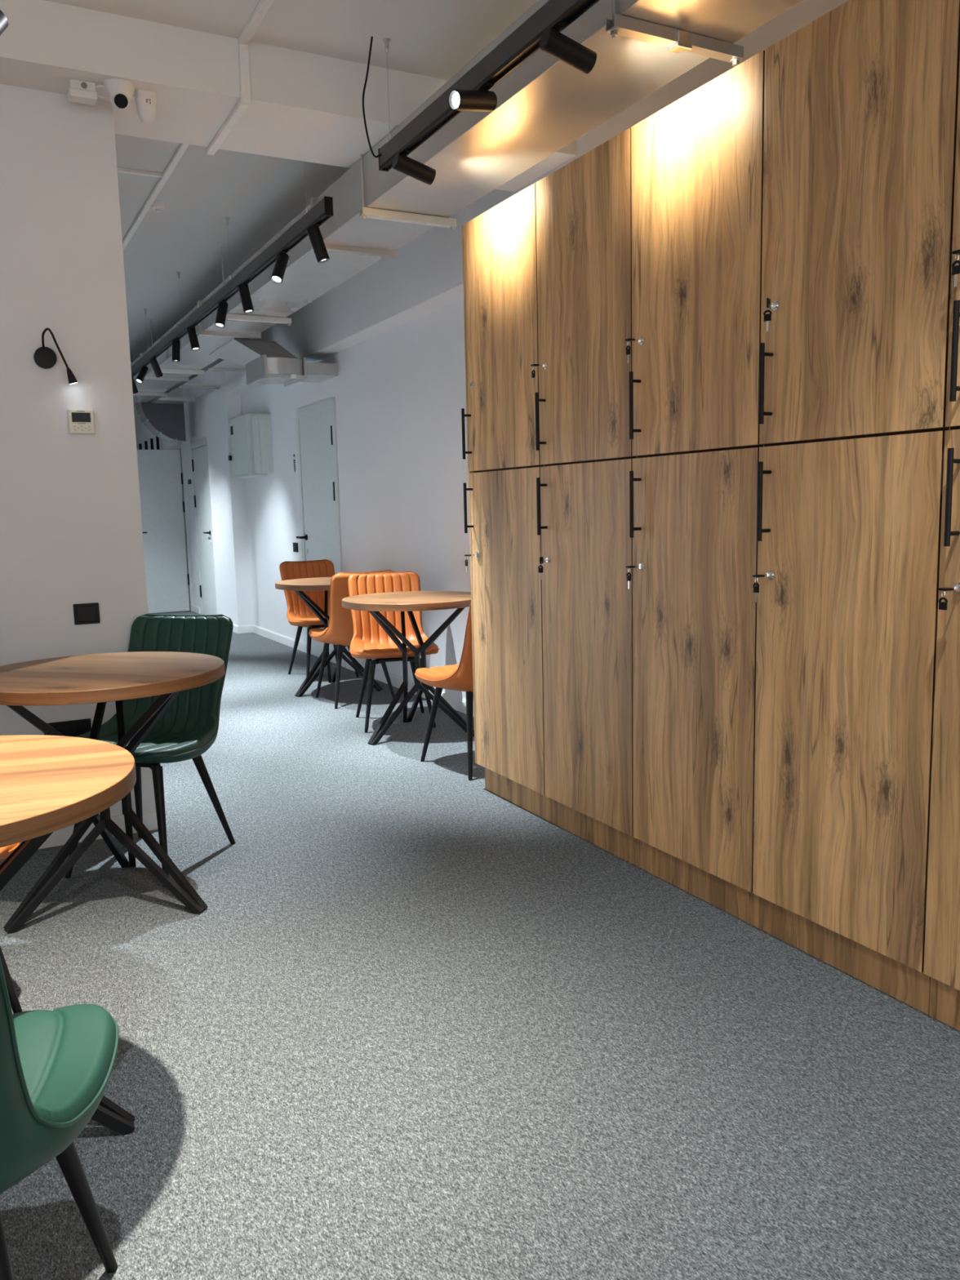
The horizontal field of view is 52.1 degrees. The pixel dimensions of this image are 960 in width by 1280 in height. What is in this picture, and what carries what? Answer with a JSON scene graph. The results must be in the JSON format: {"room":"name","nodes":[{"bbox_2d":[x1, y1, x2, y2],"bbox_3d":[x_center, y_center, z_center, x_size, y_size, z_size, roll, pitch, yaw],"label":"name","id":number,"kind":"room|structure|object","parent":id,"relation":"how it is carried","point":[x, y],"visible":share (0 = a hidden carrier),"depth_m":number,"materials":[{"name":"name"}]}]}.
{"room":"common room","nodes":[
{"label":"common room","id":0,"kind":"room"},
{"bbox_2d":[0,84,155,816],"bbox_3d":[-6.731,-1.266,8.824,4.840,2.994,13.950,-5,9,-27],"label":"wall","id":1,"kind":"structure","parent":0,"point":[71,533],"depth_m":3.67,"materials":[{"name":"paint"}]},
{"bbox_2d":[33,328,77,384],"bbox_3d":[-1.563,-1.040,3.614,0.140,0.196,0.073,-5,9,-27],"label":"reading lamp","id":2,"kind":"object","parent":1,"relation":"attached to","point":[45,357],"visible":1,"depth_m":3.61,"materials":[{"name":"black metal"}]},
{"bbox_2d":[44,718,91,737],"bbox_3d":[-1.594,0.353,3.802,0.170,0.080,0.014,-5,9,-27],"label":"wall socket","id":3,"kind":"object","parent":1,"relation":"attached to","point":[73,728],"visible":0.63,"depth_m":3.81,"materials":[{"name":"black plastic"}]},
{"bbox_2d":[67,408,94,434],"bbox_3d":[-1.503,-0.823,3.704,0.090,0.089,0.018,-5,9,-27],"label":"thermostat","id":4,"kind":"object","parent":1,"relation":"attached to","point":[80,421],"visible":1,"depth_m":3.70,"materials":[{"name":"beige plastic"}]},
{"bbox_2d":[73,602,100,625],"bbox_3d":[-1.517,-0.101,3.788,0.092,0.080,0.012,-5,9,-27],"label":"wall switch","id":5,"kind":"object","parent":1,"relation":"attached to","point":[84,613],"visible":1,"depth_m":3.78,"materials":[{"name":"black plastic"}]},
{"bbox_2d":[19,808,157,849],"bbox_3d":[-3.345,0.921,2.939,4.640,0.082,0.014,-5,9,-27],"label":"baseboard","id":6,"kind":"structure","parent":1,"relation":"attached to","point":[59,837],"depth_m":3.87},
{"bbox_2d":[133,393,206,613],"bbox_3d":[-4.417,-2.034,14.082,0.200,2.994,6.720,-5,9,-27],"label":"wall","id":7,"kind":"structure","parent":0,"point":[194,411],"depth_m":12.51,"materials":[{"name":"paint"}]},
{"bbox_2d":[137,449,189,613],"bbox_3d":[-4.156,-1.380,12.555,0.785,2.073,0.105,-5,9,-27],"label":"door","id":8,"kind":"structure","parent":7,"relation":"in","point":[159,471],"depth_m":12.62,"materials":[{"name":"white paint"}]},
{"bbox_2d":[167,444,194,611],"bbox_3d":[-3.976,-1.494,13.132,0.085,2.160,0.915,-5,9,-27],"label":"door frame","id":9,"kind":"structure","parent":7,"relation":"attached to","point":[180,446],"depth_m":12.73,"materials":[{"name":"white paint"}]},
{"bbox_2d":[191,445,215,614],"bbox_3d":[-3.358,-1.300,11.937,0.106,2.052,0.767,-5,9,-27],"label":"door","id":10,"kind":"structure","parent":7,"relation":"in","point":[199,468],"depth_m":11.95,"materials":[{"name":"white paint"}]},
{"bbox_2d":[190,436,217,614],"bbox_3d":[-3.339,-1.342,11.938,0.044,2.150,0.900,-5,9,-27],"label":"door frame","id":11,"kind":"structure","parent":7,"relation":"attached to","point":[202,442],"depth_m":11.73,"materials":[{"name":"white paint"}]},
{"bbox_2d":[204,394,253,626],"bbox_3d":[-2.645,-1.360,10.738,0.360,2.475,0.950,-5,9,-27],"label":"column","id":12,"kind":"structure","parent":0,"point":[228,507],"depth_m":10.41,"materials":[{"name":"paint"}]},
{"bbox_2d":[115,133,349,405],"bbox_3d":[-5.183,-2.997,9.732,8.700,0.120,13.830,-5,9,-27],"label":"ceiling","id":13,"kind":"structure","parent":0,"point":[260,195],"depth_m":5.75,"materials":[{"name":"paint"}]},
{"bbox_2d":[117,167,163,177],"bbox_3d":[-1.815,-2.355,4.919,0.435,0.018,0.027,-5,9,-27],"label":"trim","id":14,"kind":"structure","parent":13,"relation":"attached to","point":[121,170],"depth_m":4.96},
{"bbox_2d":[133,391,167,397],"bbox_3d":[-3.597,-2.837,10.500,0.459,0.479,0.038,-5,9,-27],"label":"hanger","id":15,"kind":"object","parent":13,"relation":"hanging from","point":[139,393],"visible":0.44,"depth_m":10.54,"materials":[{"name":"metal"}]},
{"bbox_2d":[122,143,189,250],"bbox_3d":[-2.902,-2.672,7.454,0.030,0.020,7.630,-5,9,-27],"label":"trim","id":16,"kind":"structure","parent":13,"relation":"attached to","point":[182,148],"depth_m":5.24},
{"bbox_2d":[150,200,166,212],"bbox_3d":[-1.799,-2.418,5.491,0.090,0.047,0.090,-5,9,-27],"label":"smoke detector","id":17,"kind":"object","parent":13,"relation":"attached to","point":[158,206],"visible":0.98,"depth_m":5.47,"materials":[{"name":"white plastic"}]},
{"bbox_2d":[134,400,186,443],"bbox_3d":[-3.851,-2.814,11.803,0.508,0.862,0.340,-5,9,-27],"label":"duct elbow","id":18,"kind":"object","parent":13,"relation":"hanging from","point":[166,421],"visible":0.72,"depth_m":11.72,"materials":[{"name":"metal"}]},
{"bbox_2d":[150,319,204,376],"bbox_3d":[-2.741,-2.639,8.894,0.459,0.479,0.038,-5,9,-27],"label":"hanger","id":19,"kind":"object","parent":13,"relation":"hanging from","point":[163,371],"visible":0.83,"depth_m":8.90,"materials":[{"name":"metal"}]},
{"bbox_2d":[130,0,803,402],"bbox_3d":[-0.306,-1.988,4.322,0.444,0.237,16.096,-5,9,-27],"label":"ventilation duct","id":20,"kind":"object","parent":19,"relation":"on","point":[545,104],"visible":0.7,"depth_m":3.60,"materials":[{"name":"metal"}]},
{"bbox_2d":[151,358,245,404],"bbox_3d":[-2.828,-2.663,9.990,0.395,0.175,3.650,-5,9,-27],"label":"duct","id":21,"kind":"object","parent":20,"relation":"attached to","point":[219,372],"visible":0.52,"depth_m":9.84,"materials":[{"name":"metal"}]},
{"bbox_2d":[209,338,337,386],"bbox_3d":[-1.650,-2.175,7.834,0.740,0.313,1.140,-5,9,-27],"label":"duct","id":22,"kind":"object","parent":20,"relation":"attached to","point":[264,362],"visible":1,"depth_m":7.48,"materials":[{"name":"metal"}]},
{"bbox_2d":[130,165,333,376],"bbox_3d":[-3.074,-2.639,8.806,0.038,0.440,10.304,-5,9,-27],"label":"track","id":23,"kind":"object","parent":13,"relation":"hanging from","point":[322,211],"visible":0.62,"depth_m":5.46,"materials":[{"name":"black metal"}]},
{"bbox_2d":[131,375,137,393],"bbox_3d":[-3.277,-2.406,9.265,0.064,0.157,0.136,-1,8,4],"label":"track spotlight","id":24,"kind":"object","parent":23,"relation":"attached to","point":[135,389],"visible":0.63,"depth_m":9.26,"materials":[{"name":"black plastic"}]},
{"bbox_2d":[135,364,148,383],"bbox_3d":[-2.950,-2.321,8.587,0.079,0.158,0.132,1,8,19],"label":"track spotlight","id":25,"kind":"object","parent":23,"relation":"attached to","point":[143,371],"visible":1,"depth_m":8.57,"materials":[{"name":"black plastic"}]},
{"bbox_2d":[149,356,163,377],"bbox_3d":[-2.703,-2.272,8.191,0.076,0.161,0.125,1,8,15],"label":"track spotlight","id":26,"kind":"object","parent":23,"relation":"attached to","point":[153,362],"visible":1,"depth_m":8.17,"materials":[{"name":"black plastic"}]},
{"bbox_2d":[172,338,180,362],"bbox_3d":[-2.271,-2.163,7.346,0.066,0.162,0.089,-2,8,-1],"label":"track spotlight","id":27,"kind":"object","parent":23,"relation":"attached to","point":[175,343],"visible":1,"depth_m":7.32,"materials":[{"name":"black plastic"}]},
{"bbox_2d":[186,325,199,351],"bbox_3d":[-2.002,-2.102,6.852,0.101,0.163,0.060,4,9,35],"label":"track spotlight","id":28,"kind":"object","parent":23,"relation":"attached to","point":[193,337],"visible":1,"depth_m":6.83,"materials":[{"name":"black plastic"}]},
{"bbox_2d":[214,300,227,328],"bbox_3d":[-1.589,-2.005,6.051,0.071,0.164,0.112,0,8,10],"label":"track spotlight","id":29,"kind":"object","parent":23,"relation":"attached to","point":[222,308],"visible":1,"depth_m":6.03,"materials":[{"name":"black plastic"}]},
{"bbox_2d":[237,281,253,313],"bbox_3d":[-1.339,-1.950,5.609,0.096,0.163,0.066,4,9,33],"label":"track spotlight","id":30,"kind":"object","parent":23,"relation":"attached to","point":[243,289],"visible":1,"depth_m":5.58,"materials":[{"name":"black plastic"}]},
{"bbox_2d":[271,250,288,284],"bbox_3d":[-1.003,-1.871,4.938,0.074,0.161,0.126,0,8,13],"label":"track spotlight","id":31,"kind":"object","parent":23,"relation":"attached to","point":[281,263],"visible":1,"depth_m":4.92,"materials":[{"name":"black plastic"}]},
{"bbox_2d":[306,222,329,263],"bbox_3d":[-0.743,-1.814,4.501,0.098,0.164,0.082,0,8,13],"label":"track spotlight","id":32,"kind":"object","parent":23,"relation":"attached to","point":[313,232],"visible":1,"depth_m":4.48,"materials":[{"name":"black plastic"}]},
{"bbox_2d":[220,246,291,325],"bbox_3d":[-1.494,-2.351,6.551,0.459,0.479,0.038,-5,9,-27],"label":"hanger","id":33,"kind":"object","parent":13,"relation":"hanging from","point":[287,321],"visible":0.74,"depth_m":6.55,"materials":[{"name":"metal"}]},
{"bbox_2d":[0,0,576,191],"bbox_3d":[-2.616,-2.046,3.022,6.900,0.324,0.550,-5,9,-27],"label":"ceiling beam","id":34,"kind":"structure","parent":0,"point":[304,106],"depth_m":3.69,"materials":[{"name":"paint"}]},
{"bbox_2d":[67,79,97,105],"bbox_3d":[-1.413,-1.946,3.489,0.092,0.056,0.065,-5,9,-27],"label":"junction box","id":35,"kind":"object","parent":34,"relation":"attached to","point":[79,91],"visible":1,"depth_m":3.47,"materials":[{"name":"white plastic"}]},
{"bbox_2d":[95,84,104,88],"bbox_3d":[-1.346,-1.963,3.487,0.048,0.011,0.012,-1,8,5],"label":"cable","id":36,"kind":"object","parent":34,"relation":"attached to","point":[98,86],"visible":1,"depth_m":3.48,"materials":[{"name":"white plastic"}]},
{"bbox_2d":[97,94,134,97],"bbox_3d":[-1.321,-1.965,3.549,0.141,0.028,0.022,-6,9,-31],"label":"cable","id":37,"kind":"object","parent":34,"relation":"attached to","point":[99,96],"visible":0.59,"depth_m":3.54,"materials":[{"name":"white plastic"}]},
{"bbox_2d":[103,78,134,109],"bbox_3d":[-1.285,-1.934,3.506,0.104,0.089,0.104,-5,9,-27],"label":"security camera","id":38,"kind":"object","parent":34,"relation":"attached to","point":[120,92],"visible":1,"depth_m":3.47,"materials":[{"name":"white plastic"}]},
{"bbox_2d":[134,89,157,124],"bbox_3d":[-1.216,-1.941,3.586,0.076,0.101,0.063,-5,9,-27],"label":"sensor","id":39,"kind":"object","parent":34,"relation":"attached to","point":[146,101],"visible":1,"depth_m":3.56,"materials":[{"name":"white plastic"}]},
{"bbox_2d":[205,98,249,155],"bbox_3d":[-1.006,-2.029,3.899,0.034,0.020,0.580,-5,9,-27],"label":"trim","id":40,"kind":"structure","parent":34,"relation":"attached to","point":[239,109],"depth_m":3.87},
{"bbox_2d":[238,43,251,104],"bbox_3d":[-0.868,-2.087,3.623,0.034,0.202,0.020,-5,9,-27],"label":"trim","id":41,"kind":"structure","parent":34,"relation":"attached to","point":[243,55],"depth_m":3.61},
{"bbox_2d":[359,154,457,231],"bbox_3d":[-0.321,-2.080,4.349,0.459,0.479,0.038,-5,9,-27],"label":"hanger","id":42,"kind":"object","parent":34,"relation":"hanging from","point":[366,212],"visible":0.96,"depth_m":4.35,"materials":[{"name":"metal"}]},
{"bbox_2d":[44,0,537,80],"bbox_3d":[0.179,-1.759,-0.337,8.700,0.120,8.020,-5,9,-27],"label":"ceiling","id":43,"kind":"structure","parent":0,"point":[433,38],"depth_m":3.51,"materials":[{"name":"paint"}]},
{"bbox_2d":[237,0,275,44],"bbox_3d":[0.952,-1.777,0.186,0.034,0.022,7.820,-5,9,-27],"label":"trim","id":44,"kind":"structure","parent":43,"relation":"attached to","point":[263,6],"depth_m":3.44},
{"bbox_2d":[362,36,381,157],"bbox_3d":[-0.399,-2.018,3.654,0.027,0.414,0.095,4,9,35],"label":"loose cable","id":45,"kind":"object","parent":43,"relation":"hanging from","point":[371,37],"visible":1,"depth_m":3.62,"materials":[{"name":"black plastic"}]},
{"bbox_2d":[377,0,599,171],"bbox_3d":[0.553,-1.802,1.995,0.038,0.440,3.974,-5,9,-27],"label":"track","id":46,"kind":"object","parent":43,"relation":"hanging from","point":[524,41],"visible":1,"depth_m":2.98,"materials":[{"name":"black metal"}]},
{"bbox_2d":[391,148,435,185],"bbox_3d":[-0.243,-1.740,3.623,0.163,0.097,0.090,-5,9,-27],"label":"track spotlight","id":47,"kind":"object","parent":46,"relation":"attached to","point":[402,163],"visible":1,"depth_m":3.60,"materials":[{"name":"black plastic"}]},
{"bbox_2d":[448,81,497,111],"bbox_3d":[-0.017,-1.667,3.029,0.091,0.092,0.163,5,10,41],"label":"track spotlight","id":48,"kind":"object","parent":46,"relation":"attached to","point":[482,100],"visible":1,"depth_m":3.01,"materials":[{"name":"black metal"}]},
{"bbox_2d":[539,20,596,74],"bbox_3d":[0.243,-1.627,2.710,0.163,0.097,0.090,-5,9,-27],"label":"track spotlight","id":49,"kind":"object","parent":46,"relation":"attached to","point":[553,42],"visible":1,"depth_m":2.69,"materials":[{"name":"black plastic"}]},
{"bbox_2d":[605,0,743,66],"bbox_3d":[0.548,-1.880,2.718,0.459,0.479,0.054,-5,9,-27],"label":"hanger","id":50,"kind":"object","parent":43,"relation":"hanging from","point":[677,41],"visible":1,"depth_m":2.72,"materials":[{"name":"metal"}]},
{"bbox_3d":[-0.457,-1.633,0.969,0.035,0.452,3.480,-5,9,-27],"label":"track","id":51,"kind":"object","parent":43,"relation":"hanging from","visible":0},
{"bbox_2d":[0,9,8,35],"bbox_3d":[-1.237,-1.505,2.443,0.083,0.155,0.138,2,8,24],"label":"track spotlight","id":52,"kind":"object","parent":51,"relation":"attached to","point":[3,20],"visible":1,"depth_m":2.46,"materials":[{"name":"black metal"}]},
{"bbox_2d":[240,297,471,700],"bbox_3d":[0.822,-0.839,4.352,0.200,2.994,15.450,-5,9,-27],"label":"wall","id":53,"kind":"structure","parent":0,"point":[399,392],"depth_m":6.84,"materials":[{"name":"paint"}]},
{"bbox_2d":[229,413,266,478],"bbox_3d":[-2.312,-1.920,9.764,0.174,0.590,0.680,-5,9,-27],"label":"upper cabinet","id":54,"kind":"object","parent":53,"relation":"attached to","point":[240,427],"visible":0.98,"depth_m":9.61,"materials":[{"name":"metal"}]},
{"bbox_2d":[228,452,231,460],"bbox_3d":[-2.538,-1.864,9.975,0.024,0.084,0.060,-5,9,-27],"label":"padlock","id":55,"kind":"object","parent":54,"relation":"hanging from","point":[229,455],"visible":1,"depth_m":9.95,"materials":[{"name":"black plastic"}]},
{"bbox_2d":[251,413,273,473],"bbox_3d":[-2.074,-1.867,9.367,0.128,0.544,0.220,-5,9,-27],"label":"upper cabinet","id":56,"kind":"object","parent":53,"relation":"attached to","point":[261,423],"visible":1,"depth_m":9.28,"materials":[{"name":"metal"}]},
{"bbox_2d":[293,542,297,551],"bbox_3d":[-1.675,-0.840,8.908,0.016,0.084,0.120,-5,9,-27],"label":"wall socket","id":57,"kind":"object","parent":53,"relation":"attached to","point":[295,544],"visible":1,"depth_m":8.88,"materials":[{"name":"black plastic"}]},
{"bbox_2d":[296,409,342,665],"bbox_3d":[-1.368,-0.855,8.305,0.106,2.052,0.932,-5,9,-27],"label":"door","id":58,"kind":"structure","parent":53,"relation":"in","point":[315,430],"depth_m":8.22,"materials":[{"name":"white paint"}]},
{"bbox_2d":[300,543,302,558],"bbox_3d":[-1.566,-0.802,8.611,0.003,0.170,0.052,-5,9,-27],"label":"tag","id":59,"kind":"object","parent":58,"relation":"hanging from","point":[301,552],"visible":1,"depth_m":8.61,"materials":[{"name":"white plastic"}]},
{"bbox_2d":[295,396,346,667],"bbox_3d":[-1.334,-0.894,8.280,0.044,2.150,0.990,-5,9,-27],"label":"door frame","id":60,"kind":"structure","parent":53,"relation":"attached to","point":[322,406],"depth_m":7.92,"materials":[{"name":"white paint"}]},
{"bbox_2d":[192,604,474,716],"bbox_3d":[-1.622,0.082,8.832,0.174,0.082,9.200,-5,9,-28],"label":"baseboard","id":61,"kind":"structure","parent":53,"relation":"attached to","point":[459,704],"depth_m":7.90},
{"bbox_2d":[0,605,959,1279],"bbox_3d":[-3.108,0.550,6.390,8.700,0.120,22.400,-5,9,-27],"label":"floor","id":62,"kind":"structure","parent":0,"point":[414,1023],"depth_m":2.30,"materials":[{"name":"carpet"}]},
{"bbox_2d":[0,842,22,1013],"bbox_3d":[-1.500,0.540,2.457,0.590,0.887,0.517,6,10,41],"label":"dining chair","id":63,"kind":"object","parent":62,"relation":"on","point":[5,851],"visible":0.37,"depth_m":2.47,"materials":[{"name":"black metal"}]},
{"bbox_2d":[0,956,119,1279],"bbox_3d":[-0.785,0.677,1.321,0.517,0.887,0.590,-3,8,-10],"label":"dining chair","id":64,"kind":"object","parent":62,"relation":"on","point":[56,1065],"visible":1,"depth_m":1.41,"materials":[{"name":"green leather"}]},
{"bbox_2d":[0,734,136,1135],"bbox_3d":[-1.058,0.660,1.900,0.792,0.788,0.792,-4,8,-19],"label":"round table","id":65,"kind":"object","parent":62,"relation":"on","point":[49,784],"visible":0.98,"depth_m":1.88,"materials":[{"name":"brown wood"}]},
{"bbox_2d":[0,651,225,933],"bbox_3d":[-1.222,0.485,3.215,0.792,0.788,0.792,1,8,18],"label":"round table","id":66,"kind":"object","parent":62,"relation":"on","point":[101,678],"visible":0.97,"depth_m":3.13,"materials":[{"name":"brown wood"}]},
{"bbox_2d":[65,613,235,887],"bbox_3d":[-1.212,0.374,3.627,0.517,0.887,0.590,1,8,15],"label":"dining chair","id":67,"kind":"object","parent":62,"relation":"on","point":[188,726],"visible":0.58,"depth_m":3.74,"materials":[{"name":"green leather"}]},
{"bbox_2d":[279,559,359,677],"bbox_3d":[-1.245,-0.164,7.603,0.517,0.887,0.590,-5,9,-27],"label":"dining chair","id":68,"kind":"object","parent":62,"relation":"on","point":[299,614],"visible":0.48,"depth_m":7.69,"materials":[{"name":"orange leather"}]},
{"bbox_2d":[275,577,382,697],"bbox_3d":[-1.031,-0.028,6.969,0.792,0.788,0.792,1,8,15],"label":"round table","id":69,"kind":"object","parent":62,"relation":"on","point":[317,584],"visible":0.48,"depth_m":6.87,"materials":[{"name":"brown wood"}]},
{"bbox_2d":[308,569,395,708],"bbox_3d":[-0.834,-0.028,6.532,0.517,0.887,0.590,-5,9,-25],"label":"dining chair","id":70,"kind":"object","parent":62,"relation":"on","point":[339,632],"visible":0.4,"depth_m":6.30,"materials":[{"name":"orange leather"}]},
{"bbox_2d":[347,571,439,733],"bbox_3d":[-0.528,0.052,5.881,0.517,0.887,0.590,-3,8,-13],"label":"dining chair","id":71,"kind":"object","parent":62,"relation":"on","point":[369,642],"visible":0.73,"depth_m":6.00,"materials":[{"name":"orange leather"}]},
{"bbox_2d":[342,591,474,745],"bbox_3d":[-0.363,0.150,5.535,0.792,0.788,0.792,1,8,15],"label":"round table","id":72,"kind":"object","parent":62,"relation":"on","point":[409,602],"visible":0.82,"depth_m":5.44,"materials":[{"name":"brown wood"}]},
{"bbox_2d":[414,603,473,780],"bbox_3d":[0.011,0.185,4.812,0.517,0.887,0.590,-7,9,-34],"label":"dining chair","id":73,"kind":"object","parent":62,"relation":"on","point":[458,677],"visible":0.27,"depth_m":4.65,"materials":[{"name":"orange leather"}]},
{"bbox_2d":[461,182,551,822],"bbox_3d":[0.369,-0.531,4.189,0.702,2.450,0.584,-5,9,-27],"label":"locker","id":74,"kind":"object","parent":62,"relation":"on","point":[500,253],"visible":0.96,"depth_m":4.02,"materials":[{"name":"brown wood"}]},
{"bbox_2d":[462,224,476,763],"bbox_3d":[0.263,-0.625,4.463,0.700,2.333,0.016,-5,9,-27],"label":"end panel","id":75,"kind":"object","parent":74,"relation":"attached to","point":[469,472],"visible":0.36,"depth_m":4.29,"materials":[{"name":"brown wood"}]},
{"bbox_2d":[464,554,475,572],"bbox_3d":[-0.041,-0.333,4.262,0.052,0.076,0.023,-5,9,-27],"label":"key","id":76,"kind":"object","parent":74,"relation":"hanging from","point":[466,555],"visible":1,"depth_m":4.25,"materials":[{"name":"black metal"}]},
{"bbox_2d":[534,127,639,867],"bbox_3d":[0.642,-0.468,3.675,0.702,2.450,0.584,-5,9,-27],"label":"locker","id":77,"kind":"object","parent":62,"relation":"on","point":[584,207],"visible":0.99,"depth_m":3.50,"materials":[{"name":"brown wood"}]},
{"bbox_2d":[530,364,543,385],"bbox_3d":[0.216,-0.985,3.651,0.052,0.076,0.023,-5,9,-27],"label":"key","id":78,"kind":"object","parent":77,"relation":"hanging from","point":[533,375],"visible":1,"depth_m":3.64,"materials":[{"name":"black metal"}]},
{"bbox_2d":[537,556,546,579],"bbox_3d":[0.241,-0.274,3.738,0.023,0.085,0.052,4,9,33],"label":"key","id":79,"kind":"object","parent":77,"relation":"hanging from","point":[541,558],"visible":1,"depth_m":3.72,"materials":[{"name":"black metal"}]},
{"bbox_2d":[629,49,764,928],"bbox_3d":[0.916,-0.405,3.161,0.702,2.450,0.584,-5,9,-27],"label":"locker","id":80,"kind":"object","parent":62,"relation":"on","point":[697,161],"visible":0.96,"depth_m":2.98,"materials":[{"name":"brown wood"}]},
{"bbox_2d":[625,337,639,363],"bbox_3d":[0.489,-0.922,3.137,0.052,0.076,0.023,-5,9,-27],"label":"key","id":81,"kind":"object","parent":80,"relation":"hanging from","point":[628,351],"visible":1,"depth_m":3.13,"materials":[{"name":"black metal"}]},
{"bbox_2d":[625,564,639,588],"bbox_3d":[0.506,-0.207,3.234,0.052,0.076,0.023,-5,9,-27],"label":"key","id":82,"kind":"object","parent":80,"relation":"hanging from","point":[628,577],"visible":1,"depth_m":3.22,"materials":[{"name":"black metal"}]},
{"bbox_2d":[752,0,959,1014],"bbox_3d":[1.190,-0.342,2.647,0.702,2.450,0.584,-5,9,-27],"label":"locker","id":83,"kind":"object","parent":62,"relation":"on","point":[860,136],"visible":0.99,"depth_m":2.46,"materials":[{"name":"brown wood"}]},
{"bbox_2d":[752,573,768,602],"bbox_3d":[0.780,-0.144,2.721,0.052,0.076,0.023,-5,9,-27],"label":"key","id":84,"kind":"object","parent":83,"relation":"hanging from","point":[756,588],"visible":1,"depth_m":2.71,"materials":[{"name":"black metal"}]},
{"bbox_2d":[763,297,773,331],"bbox_3d":[0.771,-0.863,2.614,0.023,0.085,0.052,4,9,33],"label":"key","id":85,"kind":"object","parent":83,"relation":"hanging from","point":[767,317],"visible":1,"depth_m":2.60,"materials":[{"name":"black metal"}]},
{"bbox_2d":[923,55,959,1031],"bbox_3d":[1.463,-0.279,2.134,0.702,2.450,0.584,-5,9,-27],"label":"locker","id":86,"kind":"object","parent":62,"relation":"on","point":[942,930],"visible":1,"depth_m":2.28,"materials":[{"name":"brown wood"}]},
{"bbox_2d":[937,586,957,621],"bbox_3d":[1.054,-0.081,2.207,0.052,0.076,0.023,-5,9,-27],"label":"key","id":87,"kind":"object","parent":86,"relation":"hanging from","point":[942,605],"visible":1,"depth_m":2.20,"materials":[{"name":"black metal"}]},
{"bbox_2d":[951,248,959,287],"bbox_3d":[1.037,-0.796,2.110,0.052,0.076,0.023,-5,9,-27],"label":"key","id":88,"kind":"object","parent":86,"relation":"hanging from","point":[955,269],"visible":1,"depth_m":2.10,"materials":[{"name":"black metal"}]},
{"bbox_3d":[-4.638,-1.355,13.934,0.380,1.700,0.160,-5,9,-27],"label":"stand","id":89,"kind":"object","parent":62,"relation":"on","visible":0},
{"bbox_2d":[138,443,142,449],"bbox_3d":[-4.742,-2.468,13.764,0.036,0.555,0.040,-5,9,-27],"label":"black slat","id":90,"kind":"object","parent":89,"relation":"on","point":[140,444],"visible":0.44,"depth_m":13.72,"materials":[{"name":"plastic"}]},
{"bbox_2d":[144,440,147,449],"bbox_3d":[-4.666,-2.489,13.779,0.036,0.590,0.040,-5,9,-27],"label":"black slat","id":91,"kind":"object","parent":89,"relation":"on","point":[145,442],"visible":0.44,"depth_m":13.73,"materials":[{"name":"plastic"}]},
{"bbox_2d":[150,438,153,449],"bbox_3d":[-4.590,-2.511,13.794,0.036,0.625,0.040,-5,9,-27],"label":"black slat","id":92,"kind":"object","parent":89,"relation":"on","point":[151,439],"visible":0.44,"depth_m":13.75,"materials":[{"name":"plastic"}]},
{"bbox_2d":[155,435,159,449],"bbox_3d":[-4.514,-2.532,13.809,0.036,0.660,0.040,-5,9,-27],"label":"black slat","id":93,"kind":"object","parent":89,"relation":"on","point":[157,437],"visible":0.16,"depth_m":13.76,"materials":[{"name":"plastic"}]},
{"bbox_2d":[204,0,848,403],"bbox_3d":[0.634,-2.050,4.103,0.160,0.519,15.450,-5,9,-27],"label":"beam","id":94,"kind":"structure","parent":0,"point":[426,275],"depth_m":5.85,"materials":[{"name":"paint"}]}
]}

